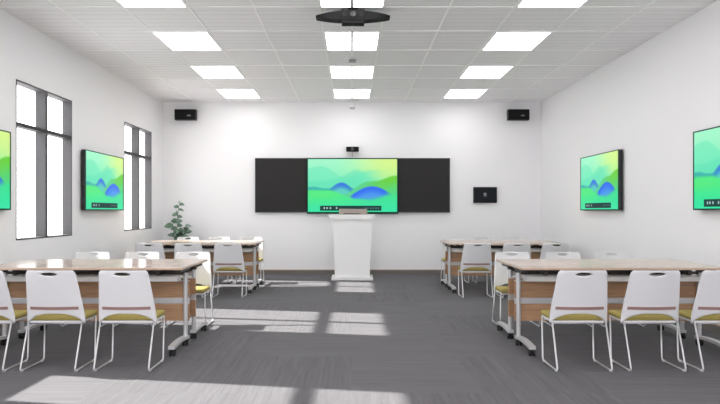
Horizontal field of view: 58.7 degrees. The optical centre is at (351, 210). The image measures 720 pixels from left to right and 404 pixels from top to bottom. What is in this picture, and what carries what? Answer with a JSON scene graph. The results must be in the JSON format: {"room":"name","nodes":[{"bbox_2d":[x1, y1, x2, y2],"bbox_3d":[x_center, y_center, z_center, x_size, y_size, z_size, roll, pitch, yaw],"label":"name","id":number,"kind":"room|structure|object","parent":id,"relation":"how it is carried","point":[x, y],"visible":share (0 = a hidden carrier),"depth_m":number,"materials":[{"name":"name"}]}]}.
{"room":"classroom","nodes":[
{"label":"classroom","id":0,"kind":"room"},
{"bbox_2d":[0,9,162,274],"bbox_3d":[-3.810,-0.455,5.250,0.120,3.410,14.900,0,0,0],"label":"wall","id":1,"kind":"structure","parent":0,"point":[102,101],"depth_m":8.77,"materials":[{"name":"white paint"}]},
{"bbox_2d":[0,130,10,209],"bbox_3d":[-3.708,-0.430,6.150,0.081,0.840,1.470,0,0,0],"label":"wall display","id":2,"kind":"object","parent":1,"relation":"attached to","point":[5,136],"visible":1,"depth_m":6.79,"materials":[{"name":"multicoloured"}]},
{"bbox_2d":[16,79,71,239],"bbox_3d":[-3.808,-0.573,7.855,0.128,1.803,1.428,0,0,0],"label":"window","id":3,"kind":"structure","parent":1,"relation":"in","point":[41,130],"depth_m":7.83,"materials":[{"name":"grey"}]},
{"bbox_2d":[81,149,123,209],"bbox_3d":[-3.708,-0.430,9.550,0.081,0.840,1.470,0,0,0],"label":"wall display","id":4,"kind":"object","parent":1,"relation":"attached to","point":[102,175],"visible":1,"depth_m":9.39,"materials":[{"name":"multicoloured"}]},
{"bbox_2d":[124,122,151,230],"bbox_3d":[-3.808,-0.573,11.255,0.128,1.803,1.428,0,0,0],"label":"window","id":5,"kind":"structure","parent":1,"relation":"in","point":[134,153],"depth_m":11.22,"materials":[{"name":"grey"}]},
{"bbox_2d":[163,102,540,269],"bbox_3d":[0.000,-0.455,12.760,7.740,3.410,0.120,0,0,0],"label":"wall","id":6,"kind":"structure","parent":0,"point":[209,161],"depth_m":12.70,"materials":[{"name":"white paint"}]},
{"bbox_2d":[174,109,196,120],"bbox_3d":[-3.270,-1.891,12.614,0.424,0.212,0.170,0,0,0],"label":"wall speaker","id":7,"kind":"object","parent":6,"relation":"attached to","point":[179,114],"visible":1,"depth_m":12.53,"materials":[{"name":"black plastic"}]},
{"bbox_2d":[175,110,194,118],"bbox_3d":[-3.270,-1.891,12.536,0.400,0.188,0.005,0,0,0],"label":"grille","id":8,"kind":"object","parent":7,"relation":"attached to","point":[179,114],"depth_m":12.53,"materials":[{"name":"black"}]},
{"bbox_2d":[259,270,443,273],"bbox_3d":[0.000,1.206,12.691,7.500,0.088,0.018,0,0,0],"label":"baseboard","id":9,"kind":"structure","parent":6,"relation":"attached to","point":[265,271],"depth_m":12.69,"materials":[{"name":"grey"}]},
{"bbox_2d":[255,158,449,213],"bbox_3d":[0.010,-0.495,12.653,3.850,1.100,0.091,0,0,0],"label":"blackboard","id":10,"kind":"object","parent":6,"relation":"attached to","point":[282,185],"visible":0.98,"depth_m":12.64,"materials":[{"name":"grey"}]},
{"bbox_2d":[346,147,358,156],"bbox_3d":[0.010,-1.169,12.628,0.250,0.192,0.142,0,0,0],"label":"camera","id":11,"kind":"object","parent":6,"relation":"attached to","point":[348,149],"visible":1,"depth_m":12.57,"materials":[{"name":"black plastic"}]},
{"bbox_2d":[473,187,496,202],"bbox_3d":[2.635,-0.318,12.671,0.470,0.315,0.056,0,0,0],"label":"recording host","id":12,"kind":"object","parent":6,"relation":"attached to","point":[480,194],"visible":1,"depth_m":12.65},
{"bbox_2d":[507,109,529,120],"bbox_3d":[3.270,-1.891,12.614,0.424,0.212,0.170,0,0,0],"label":"wall speaker","id":13,"kind":"object","parent":6,"relation":"attached to","point":[512,114],"visible":1,"depth_m":12.53,"materials":[{"name":"black plastic"}]},
{"bbox_2d":[509,110,528,118],"bbox_3d":[3.270,-1.891,12.536,0.400,0.188,0.005,0,0,0],"label":"grille","id":14,"kind":"object","parent":13,"relation":"attached to","point":[513,114],"depth_m":12.53,"materials":[{"name":"black"}]},
{"bbox_2d":[0,0,716,101],"bbox_3d":[0.000,-2.210,5.250,7.740,0.100,15.140,0,0,0],"label":"ceiling","id":15,"kind":"structure","parent":0,"point":[41,19],"depth_m":8.11,"materials":[{"name":"tile"}]},
{"bbox_2d":[116,0,187,7],"bbox_3d":[-2.070,-2.154,6.317,0.668,0.012,0.879,0,0,0],"label":"recessed light","id":16,"kind":"object","parent":15,"relation":"in","point":[125,3],"visible":1,"depth_m":6.63,"materials":[{"name":"white plastic"}]},
{"bbox_2d":[152,32,221,50],"bbox_3d":[-2.070,-2.154,8.127,0.668,0.012,0.879,0,0,0],"label":"recessed light","id":17,"kind":"object","parent":15,"relation":"in","point":[176,41],"visible":1,"depth_m":8.12,"materials":[{"name":"white plastic"}]},
{"bbox_2d":[190,66,244,78],"bbox_3d":[-2.070,-2.154,9.938,0.668,0.012,0.879,0,0,0],"label":"recessed light","id":18,"kind":"object","parent":15,"relation":"in","point":[207,72],"visible":1,"depth_m":9.94,"materials":[{"name":"white plastic"}]},
{"bbox_2d":[216,89,260,97],"bbox_3d":[-2.070,-2.154,11.748,0.668,0.012,0.879,0,0,0],"label":"recessed light","id":19,"kind":"object","parent":15,"relation":"in","point":[227,93],"visible":1,"depth_m":11.71,"materials":[{"name":"white plastic"}]},
{"bbox_2d":[324,32,379,50],"bbox_3d":[0.000,-2.154,8.127,0.668,0.012,0.879,0,0,0],"label":"recessed light","id":20,"kind":"object","parent":15,"relation":"in","point":[335,41],"visible":1,"depth_m":8.12,"materials":[{"name":"white plastic"}]},
{"bbox_2d":[325,32,350,49],"bbox_3d":[-0.168,-2.152,8.127,0.307,0.002,0.855,0,0,0],"label":"diffuser","id":21,"kind":"object","parent":20,"relation":"attached to","point":[334,40],"depth_m":8.07,"materials":[{"name":"white plastic"}]},
{"bbox_2d":[353,32,378,49],"bbox_3d":[0.168,-2.152,8.127,0.307,0.002,0.855,0,0,0],"label":"diffuser","id":22,"kind":"object","parent":20,"relation":"attached to","point":[361,40],"depth_m":8.07,"materials":[{"name":"white plastic"}]},
{"bbox_2d":[330,66,373,78],"bbox_3d":[0.000,-2.154,9.938,0.668,0.012,0.879,0,0,0],"label":"recessed light","id":23,"kind":"object","parent":15,"relation":"in","point":[337,72],"visible":1,"depth_m":9.94,"materials":[{"name":"white plastic"}]},
{"bbox_2d":[330,66,350,77],"bbox_3d":[-0.168,-2.152,9.938,0.307,0.002,0.855,0,0,0],"label":"diffuser","id":24,"kind":"object","parent":23,"relation":"attached to","point":[336,71],"depth_m":9.87,"materials":[{"name":"white plastic"}]},
{"bbox_2d":[353,66,373,77],"bbox_3d":[0.168,-2.152,9.938,0.307,0.002,0.855,0,0,0],"label":"diffuser","id":25,"kind":"object","parent":23,"relation":"attached to","point":[358,71],"depth_m":9.87,"materials":[{"name":"white plastic"}]},
{"bbox_2d":[319,0,384,7],"bbox_3d":[0.000,-2.154,6.317,0.668,0.012,0.879,0,0,0],"label":"recessed light","id":26,"kind":"object","parent":15,"relation":"in","point":[323,3],"visible":1,"depth_m":6.63,"materials":[{"name":"white plastic"}]},
{"bbox_2d":[320,0,350,6],"bbox_3d":[-0.168,-2.152,6.317,0.307,0.002,0.855,0,0,0],"label":"diffuser","id":27,"kind":"object","parent":26,"relation":"attached to","point":[323,3],"depth_m":6.63,"materials":[{"name":"white plastic"}]},
{"bbox_2d":[353,0,383,6],"bbox_3d":[0.168,-2.152,6.317,0.307,0.002,0.855,0,0,0],"label":"diffuser","id":28,"kind":"object","parent":26,"relation":"attached to","point":[356,3],"depth_m":6.63,"materials":[{"name":"white plastic"}]},
{"bbox_2d":[333,89,370,97],"bbox_3d":[0.000,-2.154,11.748,0.668,0.012,0.879,0,0,0],"label":"recessed light","id":29,"kind":"object","parent":15,"relation":"in","point":[338,93],"visible":1,"depth_m":11.71,"materials":[{"name":"white plastic"}]},
{"bbox_2d":[334,90,350,97],"bbox_3d":[-0.168,-2.152,11.748,0.307,0.002,0.855,0,0,0],"label":"diffuser","id":30,"kind":"object","parent":29,"relation":"attached to","point":[337,93],"depth_m":11.76,"materials":[{"name":"white plastic"}]},
{"bbox_2d":[353,90,369,97],"bbox_3d":[0.168,-2.152,11.748,0.307,0.002,0.855,0,0,0],"label":"diffuser","id":31,"kind":"object","parent":29,"relation":"attached to","point":[356,93],"depth_m":11.76,"materials":[{"name":"white plastic"}]},
{"bbox_2d":[344,57,359,62],"bbox_3d":[0.005,-2.126,9.040,0.227,0.054,0.227,0,0,0],"label":"microphone","id":32,"kind":"object","parent":15,"relation":"attached to","point":[350,59],"visible":1,"depth_m":9.00,"materials":[{"name":"white plastic"}]},
{"bbox_2d":[347,99,357,108],"bbox_3d":[0.005,-2.066,12.420,0.227,0.174,0.227,0,0,0],"label":"microphone","id":33,"kind":"object","parent":15,"relation":"hanging from","point":[352,100],"visible":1,"depth_m":12.39,"materials":[{"name":"white"}]},
{"bbox_2d":[316,8,389,25],"bbox_3d":[0.010,-2.072,6.830,0.790,0.176,0.161,0,0,0],"label":"bar","id":34,"kind":"object","parent":15,"relation":"hanging from","point":[355,16],"visible":1,"depth_m":6.78,"materials":[{"name":"black plastic"}]},
{"bbox_2d":[317,11,388,19],"bbox_3d":[0.010,-2.075,6.787,0.758,0.102,0.005,0,0,0],"label":"grille","id":35,"kind":"object","parent":34,"relation":"attached to","point":[334,15],"depth_m":6.78,"materials":[{"name":"black plastic"}]},
{"bbox_2d":[0,0,706,101],"bbox_3d":[0.000,-2.156,5.250,7.500,0.007,14.900,0,0,0],"label":"grid","id":36,"kind":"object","parent":15,"relation":"attached to","point":[184,1],"depth_m":8.59,"materials":[{"name":"white metal"}]},
{"bbox_2d":[443,89,487,97],"bbox_3d":[2.070,-2.154,11.748,0.668,0.012,0.879,0,0,0],"label":"recessed light","id":37,"kind":"object","parent":15,"relation":"in","point":[452,93],"visible":1,"depth_m":11.71,"materials":[{"name":"white plastic"}]},
{"bbox_2d":[459,66,513,78],"bbox_3d":[2.070,-2.154,9.938,0.668,0.012,0.879,0,0,0],"label":"recessed light","id":38,"kind":"object","parent":15,"relation":"in","point":[472,72],"visible":1,"depth_m":9.94,"materials":[{"name":"white plastic"}]},
{"bbox_2d":[482,32,551,50],"bbox_3d":[2.070,-2.154,8.127,0.668,0.012,0.879,0,0,0],"label":"recessed light","id":39,"kind":"object","parent":15,"relation":"in","point":[500,41],"visible":1,"depth_m":8.12,"materials":[{"name":"white plastic"}]},
{"bbox_2d":[516,0,587,7],"bbox_3d":[2.070,-2.154,6.317,0.668,0.012,0.879,0,0,0],"label":"recessed light","id":40,"kind":"object","parent":15,"relation":"in","point":[524,3],"visible":1,"depth_m":6.63,"materials":[{"name":"white plastic"}]},
{"bbox_2d":[0,274,719,403],"bbox_3d":[0.000,1.300,5.250,7.740,0.100,15.140,0,0,0],"label":"floor","id":41,"kind":"structure","parent":0,"point":[295,338],"depth_m":5.58,"materials":[{"name":"grey carpet"}]},
{"bbox_2d":[0,270,29,371],"bbox_3d":[-2.917,0.856,5.178,0.462,0.788,0.454,0,0,0],"label":"chair","id":42,"kind":"object","parent":41,"relation":"on","point":[8,315],"visible":0.93,"depth_m":5.07,"materials":[{"name":"white plastic"}]},
{"bbox_2d":[0,310,26,319],"bbox_3d":[-2.917,0.853,5.253,0.430,0.042,0.305,0,0,0],"label":"seat cushion","id":43,"kind":"object","parent":42,"relation":"on","point":[17,314],"depth_m":5.16,"materials":[{"name":"yellow fabric"}]},
{"bbox_2d":[19,270,97,371],"bbox_3d":[-2.357,0.856,5.178,0.462,0.788,0.454,0,0,0],"label":"chair","id":44,"kind":"object","parent":41,"relation":"on","point":[56,299],"visible":1,"depth_m":5.04,"materials":[{"name":"white plastic"}]},
{"bbox_2d":[32,310,97,319],"bbox_3d":[-2.357,0.853,5.253,0.430,0.042,0.305,0,0,0],"label":"seat cushion","id":45,"kind":"object","parent":44,"relation":"on","point":[87,314],"depth_m":5.10,"materials":[{"name":"yellow fabric"}]},
{"bbox_2d":[60,252,109,326],"bbox_3d":[-2.917,0.856,7.032,0.462,0.788,0.454,0,0,0],"label":"chair","id":46,"kind":"object","parent":41,"relation":"on","point":[79,255],"visible":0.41,"depth_m":7.21,"materials":[{"name":"white plastic"}]},
{"bbox_2d":[0,263,195,355],"bbox_3d":[-2.388,0.872,5.792,1.805,0.754,0.622,0,0,0],"label":"table","id":47,"kind":"object","parent":41,"relation":"on","point":[171,294],"visible":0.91,"depth_m":5.94,"materials":[{"name":"brown wood"}]},
{"bbox_2d":[5,275,180,281],"bbox_3d":[-2.388,0.617,5.862,1.610,0.043,0.144,0,0,0],"label":"tray","id":48,"kind":"object","parent":47,"relation":"on","point":[9,278],"depth_m":5.79,"materials":[{"name":"silver metal"}]},
{"bbox_2d":[10,259,207,338],"bbox_3d":[-2.388,0.872,6.418,1.805,0.754,0.622,0,0,0],"label":"table","id":49,"kind":"object","parent":41,"relation":"on","point":[192,272],"visible":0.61,"depth_m":6.27,"materials":[{"name":"brown wood"}]},
{"bbox_2d":[41,271,191,275],"bbox_3d":[-2.388,0.617,6.348,1.610,0.043,0.144,0,0,0],"label":"tray","id":50,"kind":"object","parent":49,"relation":"on","point":[190,272],"depth_m":6.28,"materials":[{"name":"silver metal"}]},
{"bbox_2d":[93,270,164,371],"bbox_3d":[-1.788,0.856,5.178,0.462,0.788,0.454,0,0,0],"label":"chair","id":51,"kind":"object","parent":41,"relation":"on","point":[128,299],"visible":1,"depth_m":5.04,"materials":[{"name":"white plastic"}]},
{"bbox_2d":[103,310,164,319],"bbox_3d":[-1.788,0.853,5.253,0.430,0.042,0.305,0,0,0],"label":"seat cushion","id":52,"kind":"object","parent":51,"relation":"on","point":[159,314],"depth_m":5.10,"materials":[{"name":"yellow fabric"}]},
{"bbox_2d":[114,252,162,326],"bbox_3d":[-2.357,0.856,7.032,0.462,0.788,0.454,0,0,0],"label":"chair","id":53,"kind":"object","parent":41,"relation":"on","point":[129,255],"visible":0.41,"depth_m":7.21,"materials":[{"name":"white plastic"}]},
{"bbox_2d":[136,243,164,258],"bbox_3d":[-2.917,0.856,9.378,0.462,0.788,0.454,0,0,0],"label":"chair","id":54,"kind":"object","parent":41,"relation":"on","point":[140,247],"visible":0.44,"depth_m":9.19,"materials":[{"name":"white plastic"}]},
{"bbox_2d":[164,201,191,239],"bbox_3d":[-3.309,0.521,12.255,0.508,1.457,0.407,0,0,0],"label":"potted plant","id":55,"kind":"object","parent":41,"relation":"on","point":[177,232],"visible":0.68,"depth_m":12.26,"materials":[{"name":"green plant"}]},
{"bbox_2d":[177,237,198,239],"bbox_3d":[-2.917,0.856,11.232,0.462,0.788,0.454,0,0,0],"label":"chair","id":56,"kind":"object","parent":41,"relation":"on","point":[178,238],"visible":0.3,"depth_m":11.42,"materials":[{"name":"white plastic"}]},
{"bbox_2d":[165,252,213,326],"bbox_3d":[-1.788,0.856,7.032,0.462,0.788,0.454,0,0,0],"label":"chair","id":57,"kind":"object","parent":41,"relation":"on","point":[203,272],"visible":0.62,"depth_m":7.16,"materials":[{"name":"white plastic"}]},
{"bbox_2d":[196,286,209,292],"bbox_3d":[-1.788,0.853,6.957,0.430,0.042,0.305,0,0,0],"label":"seat cushion","id":58,"kind":"object","parent":57,"relation":"on","point":[199,289],"depth_m":6.89,"materials":[{"name":"yellow fabric"}]},
{"bbox_2d":[174,243,207,297],"bbox_3d":[-2.357,0.856,9.378,0.462,0.788,0.454,0,0,0],"label":"chair","id":59,"kind":"object","parent":41,"relation":"on","point":[179,247],"visible":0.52,"depth_m":9.19,"materials":[{"name":"white plastic"}]},
{"bbox_2d":[143,242,259,292],"bbox_3d":[-2.388,0.872,9.992,1.805,0.754,0.622,0,0,0],"label":"table","id":60,"kind":"object","parent":41,"relation":"on","point":[250,258],"visible":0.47,"depth_m":10.14,"materials":[{"name":"brown wood"}]},
{"bbox_2d":[164,249,251,251],"bbox_3d":[-2.388,0.617,10.062,1.610,0.043,0.144,0,0,0],"label":"tray","id":61,"kind":"object","parent":60,"relation":"on","point":[165,250],"depth_m":9.99,"materials":[{"name":"silver metal"}]},
{"bbox_2d":[150,240,263,286],"bbox_3d":[-2.388,0.872,10.618,1.805,0.754,0.622,0,0,0],"label":"table","id":62,"kind":"object","parent":41,"relation":"on","point":[258,281],"visible":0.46,"depth_m":10.45,"materials":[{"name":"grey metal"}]},
{"bbox_2d":[163,248,252,249],"bbox_3d":[-2.388,0.617,10.548,1.610,0.043,0.144,0,0,0],"label":"tray","id":63,"kind":"object","parent":62,"relation":"on","point":[163,248],"depth_m":10.48,"materials":[{"name":"silver metal"}]},
{"bbox_2d":[209,237,232,282],"bbox_3d":[-2.357,0.856,11.232,0.462,0.788,0.454,0,0,0],"label":"chair","id":64,"kind":"object","parent":41,"relation":"on","point":[210,238],"visible":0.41,"depth_m":11.42,"materials":[{"name":"white plastic"}]},
{"bbox_2d":[212,243,246,297],"bbox_3d":[-1.788,0.856,9.378,0.462,0.788,0.454,0,0,0],"label":"chair","id":65,"kind":"object","parent":41,"relation":"on","point":[227,259],"visible":1,"depth_m":9.24,"materials":[{"name":"white plastic"}]},
{"bbox_2d":[216,267,246,270],"bbox_3d":[-1.788,0.853,9.453,0.430,0.042,0.305,0,0,0],"label":"seat cushion","id":66,"kind":"object","parent":65,"relation":"on","point":[217,268],"depth_m":9.30,"materials":[{"name":"yellow fabric"}]},
{"bbox_2d":[236,237,263,282],"bbox_3d":[-1.788,0.856,11.232,0.462,0.788,0.454,0,0,0],"label":"chair","id":67,"kind":"object","parent":41,"relation":"on","point":[261,253],"visible":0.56,"depth_m":11.36,"materials":[{"name":"white plastic"}]},
{"bbox_2d":[329,209,374,280],"bbox_3d":[0.005,0.605,11.750,0.830,1.290,0.500,0,0,0],"label":"lectern","id":68,"kind":"object","parent":41,"relation":"on","point":[351,227],"visible":1,"depth_m":11.55,"materials":[{"name":"white"}]},
{"bbox_2d":[441,237,468,282],"bbox_3d":[1.804,0.856,11.232,0.462,0.788,0.454,0,0,0],"label":"chair","id":69,"kind":"object","parent":41,"relation":"on","point":[443,238],"visible":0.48,"depth_m":11.36,"materials":[{"name":"white plastic"}]},
{"bbox_2d":[458,243,492,297],"bbox_3d":[1.804,0.856,9.378,0.462,0.788,0.454,0,0,0],"label":"chair","id":70,"kind":"object","parent":41,"relation":"on","point":[475,259],"visible":1,"depth_m":9.24,"materials":[{"name":"white plastic"}]},
{"bbox_2d":[458,267,489,270],"bbox_3d":[1.804,0.853,9.453,0.430,0.042,0.305,0,0,0],"label":"seat cushion","id":71,"kind":"object","parent":70,"relation":"on","point":[460,268],"depth_m":9.30,"materials":[{"name":"yellow fabric"}]},
{"bbox_2d":[472,237,495,282],"bbox_3d":[2.373,0.856,11.232,0.462,0.788,0.454,0,0,0],"label":"chair","id":72,"kind":"object","parent":41,"relation":"on","point":[475,238],"visible":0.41,"depth_m":11.42,"materials":[{"name":"white plastic"}]},
{"bbox_2d":[440,240,553,286],"bbox_3d":[2.388,0.872,10.618,1.805,0.754,0.622,0,0,0],"label":"table","id":73,"kind":"object","parent":41,"relation":"on","point":[443,281],"visible":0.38,"depth_m":10.45,"materials":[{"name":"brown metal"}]},
{"bbox_2d":[451,248,541,249],"bbox_3d":[2.388,0.617,10.548,1.610,0.043,0.144,0,0,0],"label":"tray","id":74,"kind":"object","parent":73,"relation":"on","point":[451,248],"depth_m":10.48,"materials":[{"name":"silver metal"}]},
{"bbox_2d":[444,242,560,292],"bbox_3d":[2.388,0.872,9.992,1.805,0.754,0.622,0,0,0],"label":"table","id":75,"kind":"object","parent":41,"relation":"on","point":[454,258],"visible":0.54,"depth_m":10.14,"materials":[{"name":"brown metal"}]},
{"bbox_2d":[452,249,541,251],"bbox_3d":[2.388,0.617,10.062,1.610,0.043,0.144,0,0,0],"label":"tray","id":76,"kind":"object","parent":75,"relation":"on","point":[453,250],"depth_m":9.99,"materials":[{"name":"silver metal"}]},
{"bbox_2d":[497,243,530,297],"bbox_3d":[2.373,0.856,9.378,0.462,0.788,0.454,0,0,0],"label":"chair","id":77,"kind":"object","parent":41,"relation":"on","point":[507,247],"visible":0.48,"depth_m":9.19,"materials":[{"name":"white plastic"}]},
{"bbox_2d":[492,252,540,326],"bbox_3d":[1.804,0.856,7.032,0.462,0.788,0.454,0,0,0],"label":"chair","id":78,"kind":"object","parent":41,"relation":"on","point":[500,271],"visible":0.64,"depth_m":7.16,"materials":[{"name":"white plastic"}]},
{"bbox_2d":[495,286,507,292],"bbox_3d":[1.804,0.853,6.957,0.430,0.042,0.305,0,0,0],"label":"seat cushion","id":79,"kind":"object","parent":78,"relation":"on","point":[499,289],"depth_m":6.93,"materials":[{"name":"yellow fabric"}]},
{"bbox_2d":[540,243,569,258],"bbox_3d":[2.933,0.856,9.378,0.462,0.788,0.454,0,0,0],"label":"chair","id":80,"kind":"object","parent":41,"relation":"on","point":[546,247],"visible":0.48,"depth_m":9.19,"materials":[{"name":"white plastic"}]},
{"bbox_2d":[543,252,591,326],"bbox_3d":[2.373,0.856,7.032,0.462,0.788,0.454,0,0,0],"label":"chair","id":81,"kind":"object","parent":41,"relation":"on","point":[549,255],"visible":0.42,"depth_m":7.21,"materials":[{"name":"white plastic"}]},
{"bbox_2d":[541,270,612,371],"bbox_3d":[1.804,0.856,5.178,0.462,0.788,0.454,0,0,0],"label":"chair","id":82,"kind":"object","parent":41,"relation":"on","point":[576,299],"visible":1,"depth_m":5.04,"materials":[{"name":"white plastic"}]},
{"bbox_2d":[541,310,602,319],"bbox_3d":[1.804,0.853,5.253,0.430,0.042,0.305,0,0,0],"label":"seat cushion","id":83,"kind":"object","parent":82,"relation":"on","point":[546,314],"depth_m":5.10,"materials":[{"name":"yellow fabric"}]},
{"bbox_2d":[496,259,693,338],"bbox_3d":[2.388,0.872,6.418,1.805,0.754,0.622,0,0,0],"label":"table","id":84,"kind":"object","parent":41,"relation":"on","point":[511,272],"visible":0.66,"depth_m":6.27,"materials":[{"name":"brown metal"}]},
{"bbox_2d":[512,271,664,275],"bbox_3d":[2.388,0.617,6.348,1.610,0.043,0.144,0,0,0],"label":"tray","id":85,"kind":"object","parent":84,"relation":"on","point":[513,272],"depth_m":6.28,"materials":[{"name":"silver metal"}]},
{"bbox_2d":[508,263,719,355],"bbox_3d":[2.388,0.872,5.792,1.805,0.754,0.622,0,0,0],"label":"table","id":86,"kind":"object","parent":41,"relation":"on","point":[533,294],"visible":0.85,"depth_m":5.94,"materials":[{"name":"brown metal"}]},
{"bbox_2d":[523,275,700,281],"bbox_3d":[2.388,0.617,5.862,1.610,0.043,0.144,0,0,0],"label":"tray","id":87,"kind":"object","parent":86,"relation":"on","point":[529,278],"depth_m":5.79,"materials":[{"name":"silver metal"}]},
{"bbox_2d":[595,252,645,326],"bbox_3d":[2.933,0.856,7.032,0.462,0.788,0.454,0,0,0],"label":"chair","id":88,"kind":"object","parent":41,"relation":"on","point":[599,255],"visible":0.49,"depth_m":7.21,"materials":[{"name":"white plastic"}]},
{"bbox_2d":[608,270,686,371],"bbox_3d":[2.373,0.856,5.178,0.462,0.788,0.454,0,0,0],"label":"chair","id":89,"kind":"object","parent":41,"relation":"on","point":[648,299],"visible":1,"depth_m":5.04,"materials":[{"name":"white plastic"}]},
{"bbox_2d":[608,310,673,319],"bbox_3d":[2.373,0.853,5.253,0.430,0.042,0.305,0,0,0],"label":"seat cushion","id":90,"kind":"object","parent":89,"relation":"on","point":[614,314],"depth_m":5.10,"materials":[{"name":"yellow fabric"}]},
{"bbox_2d":[676,270,719,371],"bbox_3d":[2.933,0.856,5.178,0.462,0.788,0.454,0,0,0],"label":"chair","id":91,"kind":"object","parent":41,"relation":"on","point":[706,307],"visible":0.99,"depth_m":5.05,"materials":[{"name":"white plastic"}]},
{"bbox_2d":[679,310,719,319],"bbox_3d":[2.933,0.853,5.253,0.430,0.042,0.305,0,0,0],"label":"seat cushion","id":92,"kind":"object","parent":91,"relation":"on","point":[683,314],"depth_m":5.10,"materials":[{"name":"yellow fabric"}]},
{"bbox_2d":[541,0,719,324],"bbox_3d":[3.810,-0.455,5.250,0.120,3.410,14.900,0,0,0],"label":"wall","id":93,"kind":"structure","parent":0,"point":[648,103],"depth_m":8.23,"materials":[{"name":"white paint"}]},
{"bbox_2d":[580,149,622,209],"bbox_3d":[3.708,-0.430,9.550,0.081,0.840,1.470,0,0,0],"label":"wall display","id":94,"kind":"object","parent":93,"relation":"attached to","point":[601,175],"visible":1,"depth_m":9.39,"materials":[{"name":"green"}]},
{"bbox_2d":[684,321,719,333],"bbox_3d":[3.741,1.206,5.240,0.018,0.088,14.880,0,0,0],"label":"baseboard","id":95,"kind":"structure","parent":93,"relation":"attached to","point":[715,328],"depth_m":6.65,"materials":[{"name":"grey"}]},
{"bbox_2d":[693,126,719,209],"bbox_3d":[3.708,-0.430,6.150,0.081,0.840,1.470,0,0,0],"label":"wall display","id":96,"kind":"object","parent":93,"relation":"attached to","point":[706,142],"visible":1,"depth_m":6.63,"materials":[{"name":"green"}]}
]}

